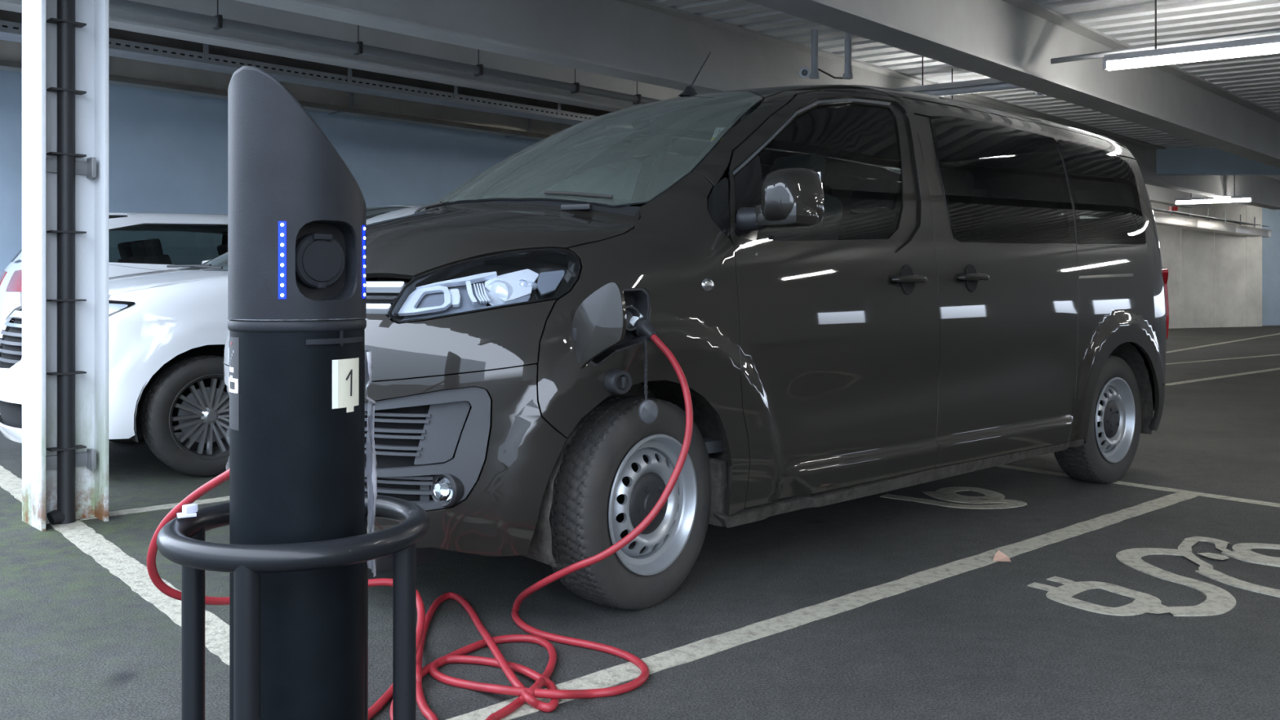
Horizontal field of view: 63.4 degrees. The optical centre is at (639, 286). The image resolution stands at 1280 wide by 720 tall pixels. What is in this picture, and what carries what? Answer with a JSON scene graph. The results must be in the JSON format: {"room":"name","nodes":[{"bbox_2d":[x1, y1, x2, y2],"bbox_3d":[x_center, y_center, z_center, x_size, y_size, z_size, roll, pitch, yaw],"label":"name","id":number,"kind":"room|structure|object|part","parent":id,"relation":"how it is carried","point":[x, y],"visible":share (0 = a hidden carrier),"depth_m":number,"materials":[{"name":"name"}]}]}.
{"room":"indoor parking garage","nodes":[
{"label":"indoor parking garage","id":0,"kind":"room"},
{"bbox_2d":[0,70,638,274],"bbox_3d":[4.484,-0.535,19.789,0.200,3.150,33.447,0,0,44],"label":"wall","id":1,"kind":"structure","parent":0,"point":[168,151],"depth_m":10.51,"materials":[{"name":"grey paint"}]},
{"bbox_2d":[0,325,1279,719],"bbox_3d":[7.500,1.040,20.000,105.000,0.001,100.000,0,0,0],"label":"floor","id":2,"kind":"structure","parent":0,"point":[77,642],"depth_m":3.31,"materials":[{"name":"concrete"}]},
{"bbox_2d":[22,0,108,531],"bbox_3d":[-2.551,-0.360,4.601,0.280,2.800,0.270,0,0,44],"label":"steel column","id":3,"kind":"structure","parent":2,"relation":"on","point":[39,37],"depth_m":4.59,"materials":[{"name":"metal"}]},
{"bbox_2d":[46,0,86,524],"bbox_3d":[-2.525,-0.310,4.559,0.077,2.700,0.145,0,0,44],"label":"drainpipe","id":4,"kind":"object","parent":3,"relation":"attached to","point":[65,21],"visible":1,"depth_m":4.53,"materials":[{"name":"black plastic"}]},
{"bbox_2d":[45,448,96,470],"bbox_3d":[-2.517,0.770,4.568,0.085,0.090,0.234,0,0,44],"label":"bar","id":5,"kind":"object","parent":3,"relation":"attached to","point":[88,458],"visible":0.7,"depth_m":4.60,"materials":[{"name":"metal"}]},
{"bbox_2d":[45,156,96,178],"bbox_3d":[-2.517,-0.530,4.568,0.085,0.090,0.234,0,0,44],"label":"bar","id":6,"kind":"object","parent":3,"relation":"attached to","point":[88,168],"visible":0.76,"depth_m":4.60,"materials":[{"name":"metal"}]},
{"bbox_2d":[0,212,227,331],"bbox_3d":[-3.469,0.200,9.582,4.271,1.680,2.140,0,0,-41],"label":"car","id":7,"kind":"object","parent":2,"relation":"on","point":[141,255],"visible":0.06,"depth_m":8.46,"materials":[{"name":"white paint"}]},
{"bbox_2d":[0,270,7,284],"bbox_3d":[-5.310,-0.049,8.638,0.160,0.186,0.631,0,0,-24],"label":"tail lamp","id":8,"kind":"object","parent":7,"relation":"attached to","point":[3,273],"depth_m":8.39,"materials":[{"name":"red plastic"}]},
{"bbox_2d":[5,269,22,292],"bbox_3d":[-4.674,-0.049,7.900,0.631,0.186,0.160,0,0,32],"label":"tail lamp","id":9,"kind":"object","parent":7,"relation":"attached to","point":[15,285],"depth_m":7.94,"materials":[{"name":"red plastic"}]},
{"bbox_3d":[-4.164,-0.338,9.531,2.871,0.480,0.830,0,0,-41],"label":"pillar frame","id":10,"kind":"part","parent":7,"relation":"part of","materials":[{"name":"white paint"}]},
{"bbox_3d":[-3.622,-0.338,8.903,2.871,0.480,0.830,0,0,-41],"label":"pillar frame","id":11,"kind":"part","parent":7,"relation":"part of","materials":[{"name":"white paint"}]},
{"bbox_3d":[-4.344,-0.023,9.356,0.635,0.745,0.440,0,0,-41],"label":"seat","id":12,"kind":"part","parent":7,"relation":"part of","materials":[{"name":"grey fabric"}]},
{"bbox_3d":[-4.083,-0.023,9.053,0.635,0.745,0.440,0,0,-41],"label":"seat","id":13,"kind":"part","parent":7,"relation":"part of","materials":[{"name":"grey fabric"}]},
{"bbox_3d":[-3.822,-0.023,8.750,0.635,0.745,0.440,0,0,-41],"label":"seat","id":14,"kind":"part","parent":7,"relation":"part of","materials":[{"name":"grey fabric"}]},
{"bbox_3d":[-3.675,-0.023,9.881,0.635,0.745,0.440,0,0,-41],"label":"seat","id":15,"kind":"part","parent":7,"relation":"part of","materials":[{"name":"grey fabric"}]},
{"bbox_2d":[0,465,229,665],"bbox_3d":[-3.200,1.038,5.338,0.125,0.003,7.380,0,0,-41],"label":"parking line","id":16,"kind":"object","parent":2,"relation":"on","point":[106,553],"visible":0.52,"depth_m":3.79,"materials":[{"name":"paint"}]},
{"bbox_2d":[78,496,229,520],"bbox_3d":[-0.878,1.038,6.066,4.343,0.003,0.108,0,0,-41],"label":"parking line","id":17,"kind":"object","parent":2,"relation":"on","point":[224,498],"visible":0.12,"depth_m":4.85,"materials":[{"name":"paint"}]},
{"bbox_2d":[0,204,427,475],"bbox_3d":[-1.928,0.230,7.174,4.351,1.620,2.140,0,0,-41],"label":"car","id":18,"kind":"object","parent":2,"relation":"on","point":[168,331],"visible":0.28,"depth_m":5.59,"materials":[{"name":"white paint"}]},
{"bbox_2d":[0,400,22,428],"bbox_3d":[-3.511,0.688,5.809,0.093,0.172,0.990,0,0,-41],"label":"grille","id":19,"kind":"object","parent":18,"relation":"attached to","point":[11,411],"depth_m":5.65,"materials":[{"name":"black plastic"}]},
{"bbox_2d":[0,318,22,368],"bbox_3d":[-3.497,0.324,5.821,0.117,0.296,0.831,0,0,-41],"label":"grille","id":20,"kind":"object","parent":18,"relation":"attached to","point":[11,357],"depth_m":5.73,"materials":[{"name":"grey plastic"}]},
{"bbox_3d":[-1.048,-0.268,7.032,2.920,0.500,0.344,0,0,-41],"label":"pillar frame","id":21,"kind":"part","parent":18,"relation":"part of","materials":[{"name":"white paint"}]},
{"bbox_2d":[156,493,429,719],"bbox_3d":[-0.598,0.721,1.815,0.451,0.638,0.451,0,0,0],"label":"guard","id":22,"kind":"object","parent":2,"relation":"on","point":[181,541],"visible":0.77,"depth_m":1.74,"materials":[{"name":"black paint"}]},
{"bbox_2d":[177,503,197,518],"bbox_3d":[-0.786,0.389,1.802,0.033,0.020,0.022,0,0,-29],"label":"clip","id":23,"kind":"object","parent":22,"relation":"on","point":[188,510],"visible":1,"depth_m":1.80,"materials":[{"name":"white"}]},
{"bbox_3d":[-0.797,0.734,1.850,0.038,0.612,0.038,0,0,0],"label":"leg","id":24,"kind":"part","parent":22,"relation":"part of","materials":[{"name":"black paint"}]},
{"bbox_3d":[-0.610,0.734,1.610,0.038,0.612,0.038,0,0,0],"label":"leg","id":25,"kind":"part","parent":22,"relation":"part of","materials":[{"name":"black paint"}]},
{"bbox_3d":[-0.548,0.734,2.013,0.038,0.612,0.038,0,0,0],"label":"leg","id":26,"kind":"part","parent":22,"relation":"part of","materials":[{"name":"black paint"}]},
{"bbox_3d":[-0.402,0.734,1.770,0.038,0.612,0.038,0,0,0],"label":"leg","id":27,"kind":"part","parent":22,"relation":"part of","materials":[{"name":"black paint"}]},
{"bbox_2d":[226,66,366,719],"bbox_3d":[-0.597,0.337,1.814,0.234,1.407,0.233,0,0,0],"label":"post","id":28,"kind":"object","parent":2,"relation":"on","point":[297,212],"visible":1,"depth_m":1.72,"materials":[{"name":"black metal"}]},
{"bbox_3d":[-0.545,-0.044,1.758,0.034,0.094,0.094,0,0,44],"label":"socket lid","id":29,"kind":"part","parent":28,"relation":"part of","materials":[{"name":"black plastic"}]},
{"bbox_3d":[-0.511,0.091,1.755,0.020,0.009,0.119,0,0,35],"label":"hinge plate","id":30,"kind":"part","parent":28,"relation":"part of","materials":[{"name":"black metal"}]},
{"bbox_3d":[-0.504,0.087,1.750,0.004,0.026,0.004,0,0,35],"label":"hinge plate","id":31,"kind":"part","parent":28,"relation":"part of","materials":[{"name":"black metal"}]},
{"bbox_2d":[364,350,377,577],"bbox_3d":[-0.485,0.315,1.861,0.022,0.400,0.082,0,0,-23],"label":"plastic film","id":32,"kind":"object","parent":28,"relation":"attached to","point":[371,464],"visible":0.84,"depth_m":1.87,"materials":[{"name":"white"}]},
{"bbox_2d":[146,305,693,719],"bbox_3d":[-0.501,0.543,2.844,1.005,1.001,1.524,0,0,39],"label":"charging cable","id":33,"kind":"object","parent":2,"relation":"on","point":[529,695],"visible":0.89,"depth_m":2.84,"materials":[{"name":"red plastic"}]},
{"bbox_2d":[223,52,1168,609],"bbox_3d":[0.629,-0.016,5.062,4.991,2.128,2.342,0,0,-41],"label":"van","id":34,"kind":"object","parent":2,"relation":"on","point":[836,334],"visible":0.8,"depth_m":3.76,"materials":[{"name":"brown metal"}]},
{"bbox_2d":[226,386,490,510],"bbox_3d":[-1.113,0.493,3.559,0.366,0.401,1.682,0,0,-41],"label":"grille","id":35,"kind":"object","parent":34,"relation":"attached to","point":[430,446],"depth_m":3.03,"materials":[{"name":"grey plastic"}]},
{"bbox_2d":[366,280,408,320],"bbox_3d":[-1.119,0.040,3.554,0.214,0.131,1.122,0,0,-41],"label":"grille","id":36,"kind":"object","parent":34,"relation":"attached to","point":[383,297],"depth_m":3.18,"materials":[{"name":"silver metal"}]},
{"bbox_2d":[415,293,448,314],"bbox_3d":[-0.634,0.051,3.171,0.109,0.067,0.060,0,0,6],"label":"lamp","id":37,"kind":"object","parent":34,"relation":"attached to","point":[431,303],"depth_m":3.16,"materials":[{"name":"grey plastic"}]},
{"bbox_3d":[-0.581,0.427,3.052,0.164,0.189,0.036,0,0,-1],"label":"blanking plate","id":38,"kind":"part","parent":34,"relation":"part of","materials":[{"name":"grey plastic"}]},
{"bbox_2d":[433,476,453,502],"bbox_3d":[-0.567,0.592,3.029,0.078,0.078,0.022,0,0,34],"label":"fog lamp","id":39,"kind":"object","parent":34,"relation":"attached to","point":[442,486],"depth_m":3.04,"materials":[{"name":"clear glass"}]},
{"bbox_3d":[-0.514,0.018,3.150,0.022,0.072,0.077,0,0,-27],"label":"light blade","id":40,"kind":"part","parent":34,"relation":"part of","materials":[{"name":"white metal"}]},
{"bbox_3d":[-0.498,0.021,3.165,0.013,0.060,0.063,0,0,-31],"label":"light blade","id":41,"kind":"part","parent":34,"relation":"part of","materials":[{"name":"white"}]},
{"bbox_3d":[-0.489,0.021,3.165,0.013,0.060,0.062,0,0,-31],"label":"light blade","id":42,"kind":"part","parent":34,"relation":"part of","materials":[{"name":"white"}]},
{"bbox_3d":[-0.480,0.021,3.165,0.013,0.060,0.061,0,0,-31],"label":"light blade","id":43,"kind":"part","parent":34,"relation":"part of","materials":[{"name":"white"}]},
{"bbox_3d":[-0.471,0.020,3.165,0.013,0.060,0.060,0,0,-32],"label":"light blade","id":44,"kind":"part","parent":34,"relation":"part of","materials":[{"name":"white metal"}]},
{"bbox_3d":[-0.353,-0.037,5.296,1.263,1.601,0.323,0,0,-41],"label":"door","id":45,"kind":"part","parent":34,"relation":"part of","materials":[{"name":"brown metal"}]},
{"bbox_3d":[-0.354,-0.458,5.308,0.989,0.603,0.176,0,0,-41],"label":"door glass","id":46,"kind":"part","parent":34,"relation":"part of","materials":[{"name":"glass"}]},
{"bbox_2d":[625,305,639,332],"bbox_3d":[-0.041,0.103,3.286,0.086,0.087,0.054,0,0,-41],"label":"socket","id":47,"kind":"object","parent":34,"relation":"attached to","point":[631,311],"depth_m":3.30,"materials":[{"name":"silver plastic"}]},
{"bbox_3d":[-0.037,-0.025,5.015,0.668,1.109,0.500,0,0,-41],"label":"seat","id":48,"kind":"part","parent":34,"relation":"part of","materials":[{"name":"fabric"}]},
{"bbox_3d":[0.517,0.005,6.127,1.283,1.505,0.178,0,0,-41],"label":"sliding door","id":49,"kind":"part","parent":34,"relation":"part of","materials":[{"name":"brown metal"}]},
{"bbox_3d":[0.274,-0.280,3.619,0.076,0.216,0.139,0,0,2],"label":"quarter glass","id":50,"kind":"part","parent":34,"relation":"part of","materials":[{"name":"black glass"}]},
{"bbox_3d":[0.581,-0.480,6.166,1.139,0.578,0.135,0,0,-41],"label":"sliding door glass","id":51,"kind":"part","parent":34,"relation":"part of","materials":[{"name":"black glass"}]},
{"bbox_2d":[733,155,762,240],"bbox_3d":[0.382,-0.321,3.701,0.097,0.327,0.247,0,0,43],"label":"side mirror mount","id":52,"kind":"object","parent":34,"relation":"attached to","point":[747,170],"depth_m":3.70,"materials":[{"name":"black plastic"}]},
{"bbox_3d":[0.442,-0.257,3.576,0.208,0.133,0.099,0,0,40],"label":"mirror arm","id":53,"kind":"part","parent":34,"relation":"part of","materials":[{"name":"black plastic"}]},
{"bbox_2d":[760,168,824,226],"bbox_3d":[0.504,-0.305,3.521,0.184,0.200,0.172,0,0,-41],"label":"mirror","id":54,"kind":"object","parent":34,"relation":"attached to","point":[790,197],"depth_m":3.46,"materials":[{"name":"black plastic"}]},
{"bbox_3d":[0.485,-0.025,4.410,0.668,1.109,0.500,0,0,-41],"label":"seat","id":55,"kind":"part","parent":34,"relation":"part of","materials":[{"name":"grey fabric"}]},
{"bbox_3d":[0.678,-0.590,4.083,1.020,0.390,0.078,0,0,-43],"label":"window trim","id":56,"kind":"part","parent":34,"relation":"part of","materials":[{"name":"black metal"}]},
{"bbox_2d":[816,172,821,222],"bbox_3d":[0.568,-0.305,3.577,0.006,0.170,0.140,0,0,-41],"label":"mirror glass","id":57,"kind":"object","parent":34,"relation":"attached to","point":[818,174],"depth_m":3.51,"materials":[{"name":"silver metal"}]},
{"bbox_3d":[0.763,-0.025,5.772,0.668,1.109,0.430,0,0,-41],"label":"seat","id":58,"kind":"part","parent":34,"relation":"part of","materials":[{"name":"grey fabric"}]},
{"bbox_3d":[0.716,-0.037,4.056,1.263,1.601,0.323,0,0,-41],"label":"door","id":59,"kind":"part","parent":34,"relation":"part of","materials":[{"name":"brown metal"}]},
{"bbox_3d":[1.057,-0.025,5.431,0.668,1.109,0.430,0,0,-41],"label":"seat","id":60,"kind":"part","parent":34,"relation":"part of","materials":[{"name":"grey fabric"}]},
{"bbox_3d":[1.019,-0.027,4.142,0.065,0.052,0.004,0,0,-41],"label":"handle","id":61,"kind":"part","parent":34,"relation":"part of","materials":[{"name":"black plastic"}]},
{"bbox_3d":[1.483,-0.025,6.392,0.668,1.109,0.430,0,0,-41],"label":"seat","id":62,"kind":"part","parent":34,"relation":"part of","materials":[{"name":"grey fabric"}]},
{"bbox_3d":[1.231,0.787,4.383,2.558,0.078,0.085,0,0,-41],"label":"sill","id":63,"kind":"part","parent":34,"relation":"part of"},
{"bbox_3d":[1.099,-0.030,4.176,0.237,0.031,0.051,0,0,-41],"label":"door handle","id":64,"kind":"part","parent":34,"relation":"part of","materials":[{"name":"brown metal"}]},
{"bbox_3d":[1.377,-0.038,4.452,0.065,0.052,0.004,0,0,-41],"label":"handle","id":65,"kind":"part","parent":34,"relation":"part of","materials":[{"name":"black plastic"}]},
{"bbox_3d":[1.457,-0.041,4.485,0.237,0.031,0.051,0,0,-41],"label":"door handle","id":66,"kind":"part","parent":34,"relation":"part of","materials":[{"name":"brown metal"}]},
{"bbox_3d":[1.666,0.005,4.794,1.283,1.505,0.178,0,0,-41],"label":"sliding door","id":67,"kind":"part","parent":34,"relation":"part of","materials":[{"name":"brown metal"}]},
{"bbox_3d":[1.714,-0.480,4.852,1.139,0.578,0.135,0,0,-41],"label":"sliding door glass","id":68,"kind":"part","parent":34,"relation":"part of","materials":[{"name":"black glass"}]},
{"bbox_3d":[2.409,-0.056,5.348,0.614,0.032,0.004,0,0,-41],"label":"door rail","id":69,"kind":"part","parent":34,"relation":"part of","materials":[{"name":"black metal"}]},
{"bbox_2d":[1162,267,1168,338],"bbox_3d":[2.967,0.096,6.066,0.092,0.429,0.374,0,0,-16],"label":"tail lamp","id":70,"kind":"object","parent":34,"relation":"attached to","point":[1165,271],"depth_m":5.94,"materials":[{"name":"red plastic"}]},
{"bbox_2d":[446,492,1198,719],"bbox_3d":[1.058,1.038,3.735,4.455,0.003,0.108,0,0,-41],"label":"parking line","id":71,"kind":"object","parent":2,"relation":"on","point":[611,677],"visible":0.94,"depth_m":3.29,"materials":[{"name":"paint"}]},
{"bbox_2d":[993,550,1010,561],"bbox_3d":[1.369,1.020,3.932,0.066,0.031,0.045,0,0,9],"label":"dry leaf","id":72,"kind":"object","parent":71,"relation":"on","point":[999,556],"visible":1,"depth_m":3.94,"materials":[{"name":"beige plant"}]},
{"bbox_2d":[880,486,1026,509],"bbox_3d":[1.552,1.038,5.061,0.608,0.003,0.502,0,0,-25],"label":"painted symbol","id":73,"kind":"object","parent":2,"relation":"on","point":[948,494],"visible":1,"depth_m":5.06,"materials":[{"name":"paint"}]},
{"bbox_2d":[995,464,1279,507],"bbox_3d":[1.809,1.039,6.344,0.087,0.002,14.400,0,0,-41],"label":"parking line","id":74,"kind":"object","parent":2,"relation":"on","point":[1206,495],"visible":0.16,"depth_m":5.30,"materials":[{"name":"paint"}]},
{"bbox_2d":[1026,536,1279,616],"bbox_3d":[2.048,1.036,3.691,1.406,0.008,0.776,0,0,-40],"label":"painted symbol","id":75,"kind":"object","parent":2,"relation":"on","point":[1219,601],"visible":1,"depth_m":3.60,"materials":[{"name":"paint"}]},
{"bbox_2d":[1164,367,1279,385],"bbox_3d":[7.597,1.039,12.704,5.472,0.002,0.110,0,0,-40],"label":"parking line","id":76,"kind":"object","parent":2,"relation":"on","point":[1278,368],"visible":0.97,"depth_m":11.94,"materials":[{"name":"paint"}]},
{"bbox_2d":[1165,333,1279,353],"bbox_3d":[10.720,1.039,19.075,0.110,0.002,17.784,0,0,42],"label":"parking line","id":77,"kind":"object","parent":2,"relation":"on","point":[1277,333],"visible":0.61,"depth_m":18.75,"materials":[{"name":"paint"}]},
{"bbox_2d":[1165,354,1279,364],"bbox_3d":[9.217,1.039,15.448,5.607,0.002,0.110,0,0,-35],"label":"parking line","id":78,"kind":"object","parent":2,"relation":"on","point":[1272,354],"visible":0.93,"depth_m":14.75,"materials":[{"name":"paint"}]},
{"bbox_2d":[647,0,1279,205],"bbox_3d":[7.500,-2.260,20.000,105.000,0.300,100.000,0,0,0],"label":"ceiling","id":79,"kind":"structure","parent":0,"point":[1255,78],"depth_m":8.77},
{"bbox_2d":[0,9,611,115],"bbox_3d":[0.812,-1.900,12.262,0.220,0.320,17.342,0,0,44],"label":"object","id":80,"kind":"object","parent":79,"relation":"hanging from","point":[7,15],"visible":0.02,"depth_m":8.67,"materials":[{"name":"metal"}]},
{"bbox_2d":[108,0,659,104],"bbox_3d":[-0.421,-1.869,8.899,0.086,0.462,11.000,0,0,44],"label":"conduit","id":81,"kind":"object","parent":79,"relation":"attached to","point":[217,22],"visible":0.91,"depth_m":7.26,"materials":[{"name":"grey metal"}]},
{"bbox_2d":[0,40,901,182],"bbox_3d":[5.227,-1.946,19.611,0.460,0.238,33.625,0,0,44],"label":"ceiling beam","id":82,"kind":"structure","parent":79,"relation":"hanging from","point":[124,72],"depth_m":10.78,"materials":[{"name":"metal"}]},
{"bbox_3d":[3.413,-1.850,17.451,0.030,0.045,28.000,0,0,44],"label":"rail","id":83,"kind":"part","parent":82,"relation":"part of","materials":[{"name":"brown metal"}]},
{"bbox_2d":[0,20,901,173],"bbox_3d":[0.540,-1.815,11.114,0.252,0.490,15.363,0,0,44],"label":"cable tray","id":84,"kind":"object","parent":79,"relation":"hanging from","point":[9,31],"visible":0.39,"depth_m":8.00,"materials":[{"name":"metal"}]},
{"bbox_3d":[-3.047,-1.823,7.277,0.010,0.475,0.035,0,0,44],"label":"hanger rod","id":85,"kind":"part","parent":84,"relation":"part of","materials":[{"name":"metal"}]},
{"bbox_3d":[-2.263,-1.823,8.078,0.010,0.475,0.035,0,0,44],"label":"hanger rod","id":86,"kind":"part","parent":84,"relation":"part of","materials":[{"name":"metal"}]},
{"bbox_3d":[-1.561,-1.823,8.795,0.010,0.475,0.035,0,0,44],"label":"hanger rod","id":87,"kind":"part","parent":84,"relation":"part of","materials":[{"name":"metal"}]},
{"bbox_3d":[-0.750,-1.823,9.623,0.010,0.475,0.035,0,0,44],"label":"hanger rod","id":88,"kind":"part","parent":84,"relation":"part of","materials":[{"name":"metal"}]},
{"bbox_2d":[0,0,1195,208],"bbox_3d":[3.550,-1.895,13.724,0.200,0.430,23.421,0,0,44],"label":"steel beam","id":89,"kind":"structure","parent":79,"relation":"attached to","point":[233,10],"depth_m":8.02,"materials":[{"name":"grey metal"}]},
{"bbox_2d":[235,0,1279,209],"bbox_3d":[4.678,-1.835,12.522,0.220,0.550,23.560,0,0,44],"label":"steel beam","id":90,"kind":"structure","parent":79,"relation":"attached to","point":[642,41],"depth_m":7.76,"materials":[{"name":"grey metal"}]},
{"bbox_2d":[809,28,819,79],"bbox_3d":[1.401,-1.865,8.313,0.077,0.390,0.077,0,0,0],"label":"pipe stub","id":91,"kind":"object","parent":79,"relation":"attached to","point":[814,75],"visible":0.99,"depth_m":8.29,"materials":[{"name":"grey metal"}]},
{"bbox_2d":[799,66,809,78],"bbox_3d":[1.293,-1.682,8.142,0.086,0.096,0.087,0,0,9],"label":"security camera","id":92,"kind":"object","parent":91,"relation":"hanging from","point":[804,72],"visible":1,"depth_m":8.11,"materials":[{"name":"grey plastic"}]},
{"bbox_2d":[817,68,843,79],"bbox_3d":[1.594,-1.725,8.486,0.015,0.046,0.497,0,0,41],"label":"cable","id":93,"kind":"object","parent":91,"relation":"attached to","point":[819,69],"visible":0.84,"depth_m":8.43,"materials":[{"name":"grey plastic"}]},
{"bbox_2d":[843,31,853,79],"bbox_3d":[1.668,-1.865,8.313,0.077,0.390,0.077,0,0,0],"label":"pipe stub","id":94,"kind":"object","parent":79,"relation":"hanging from","point":[847,74],"visible":0.83,"depth_m":8.29,"materials":[{"name":"grey metal"}]},
{"bbox_2d":[891,56,1022,96],"bbox_3d":[2.870,-1.910,9.203,1.320,0.400,0.075,0,0,33],"label":"lamp","id":95,"kind":"object","parent":79,"relation":"hanging from","point":[984,85],"visible":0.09,"depth_m":9.19,"materials":[{"name":"grey metal"}]},
{"bbox_3d":[2.563,-1.965,9.399,0.012,0.290,0.010,0,0,-12],"label":"hanger rod","id":96,"kind":"part","parent":95,"relation":"part of","materials":[{"name":"grey metal"}]},
{"bbox_2d":[1035,91,1043,96],"bbox_3d":[3.453,-1.682,8.950,0.080,0.089,0.085,0,0,21],"label":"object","id":97,"kind":"object","parent":95,"relation":"attached to","point":[1037,94],"visible":0.29,"depth_m":8.93,"materials":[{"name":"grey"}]},
{"bbox_2d":[745,0,1279,168],"bbox_3d":[6.052,-1.835,11.059,0.260,0.550,23.729,0,0,44],"label":"steel beam","id":98,"kind":"structure","parent":79,"relation":"attached to","point":[1015,42],"depth_m":8.13,"materials":[{"name":"grey metal"}]},
{"bbox_2d":[1050,27,1279,64],"bbox_3d":[4.131,-1.710,7.053,2.567,0.064,0.044,0,0,37],"label":"conduit","id":99,"kind":"object","parent":79,"relation":"attached to","point":[1273,31],"visible":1,"depth_m":7.29,"materials":[{"name":"grey metal"}]},
{"bbox_2d":[1102,0,1279,70],"bbox_3d":[3.970,-1.830,7.043,1.520,0.560,0.075,0,0,32],"label":"lamp","id":100,"kind":"object","parent":79,"relation":"hanging from","point":[1264,45],"visible":1,"depth_m":7.13,"materials":[{"name":"grey plastic"}]},
{"bbox_3d":[3.616,-1.885,7.269,0.010,0.450,0.012,0,0,-43],"label":"hanger rod","id":101,"kind":"part","parent":100,"relation":"part of","materials":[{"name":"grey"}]},
{"bbox_2d":[1173,175,1253,204],"bbox_3d":[10.133,-1.795,18.344,1.220,0.630,0.075,0,0,33],"label":"lamp","id":102,"kind":"object","parent":79,"relation":"hanging from","point":[1234,198],"visible":0.95,"depth_m":18.32,"materials":[{"name":"grey plastic"}]},
{"bbox_2d":[1156,147,1279,175],"bbox_3d":[7.820,-1.910,15.800,3.910,0.400,0.120,0,0,-2],"label":"steel beam","id":103,"kind":"structure","parent":79,"relation":"attached to","point":[1170,161],"depth_m":15.77,"materials":[{"name":"grey metal"}]},
{"bbox_2d":[1151,202,1262,328],"bbox_3d":[9.835,-0.535,24.401,14.000,3.150,0.211,0,0,-24],"label":"wall","id":104,"kind":"structure","parent":0,"point":[1215,280],"depth_m":26.39,"materials":[{"name":"grey concrete"}]},
{"bbox_2d":[1151,205,1271,237],"bbox_3d":[15.521,-1.565,26.548,0.301,0.490,21.000,0,0,44],"label":"duct","id":105,"kind":"object","parent":104,"relation":"attached to","point":[1163,220],"visible":0.65,"depth_m":23.96,"materials":[{"name":"metal"}]},
{"bbox_2d":[1168,206,1177,211],"bbox_3d":[11.556,-1.690,22.461,0.140,0.100,0.120,0,0,0],"label":"beacon","id":106,"kind":"object","parent":105,"relation":"on","point":[1174,208],"visible":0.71,"depth_m":22.40,"materials":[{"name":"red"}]},
{"bbox_2d":[1151,207,1269,226],"bbox_3d":[15.535,-1.610,26.534,0.200,0.020,21.000,0,0,44],"label":"tray","id":107,"kind":"object","parent":105,"relation":"on","point":[1171,211],"depth_m":24.00,"materials":[{"name":"metal"}]},
{"bbox_2d":[1262,207,1279,325],"bbox_3d":[24.362,-0.535,31.114,18.000,3.150,0.200,0,0,-24],"label":"wall","id":108,"kind":"structure","parent":0,"point":[1271,218],"depth_m":27.72,"materials":[{"name":"grey paint"}]}
]}

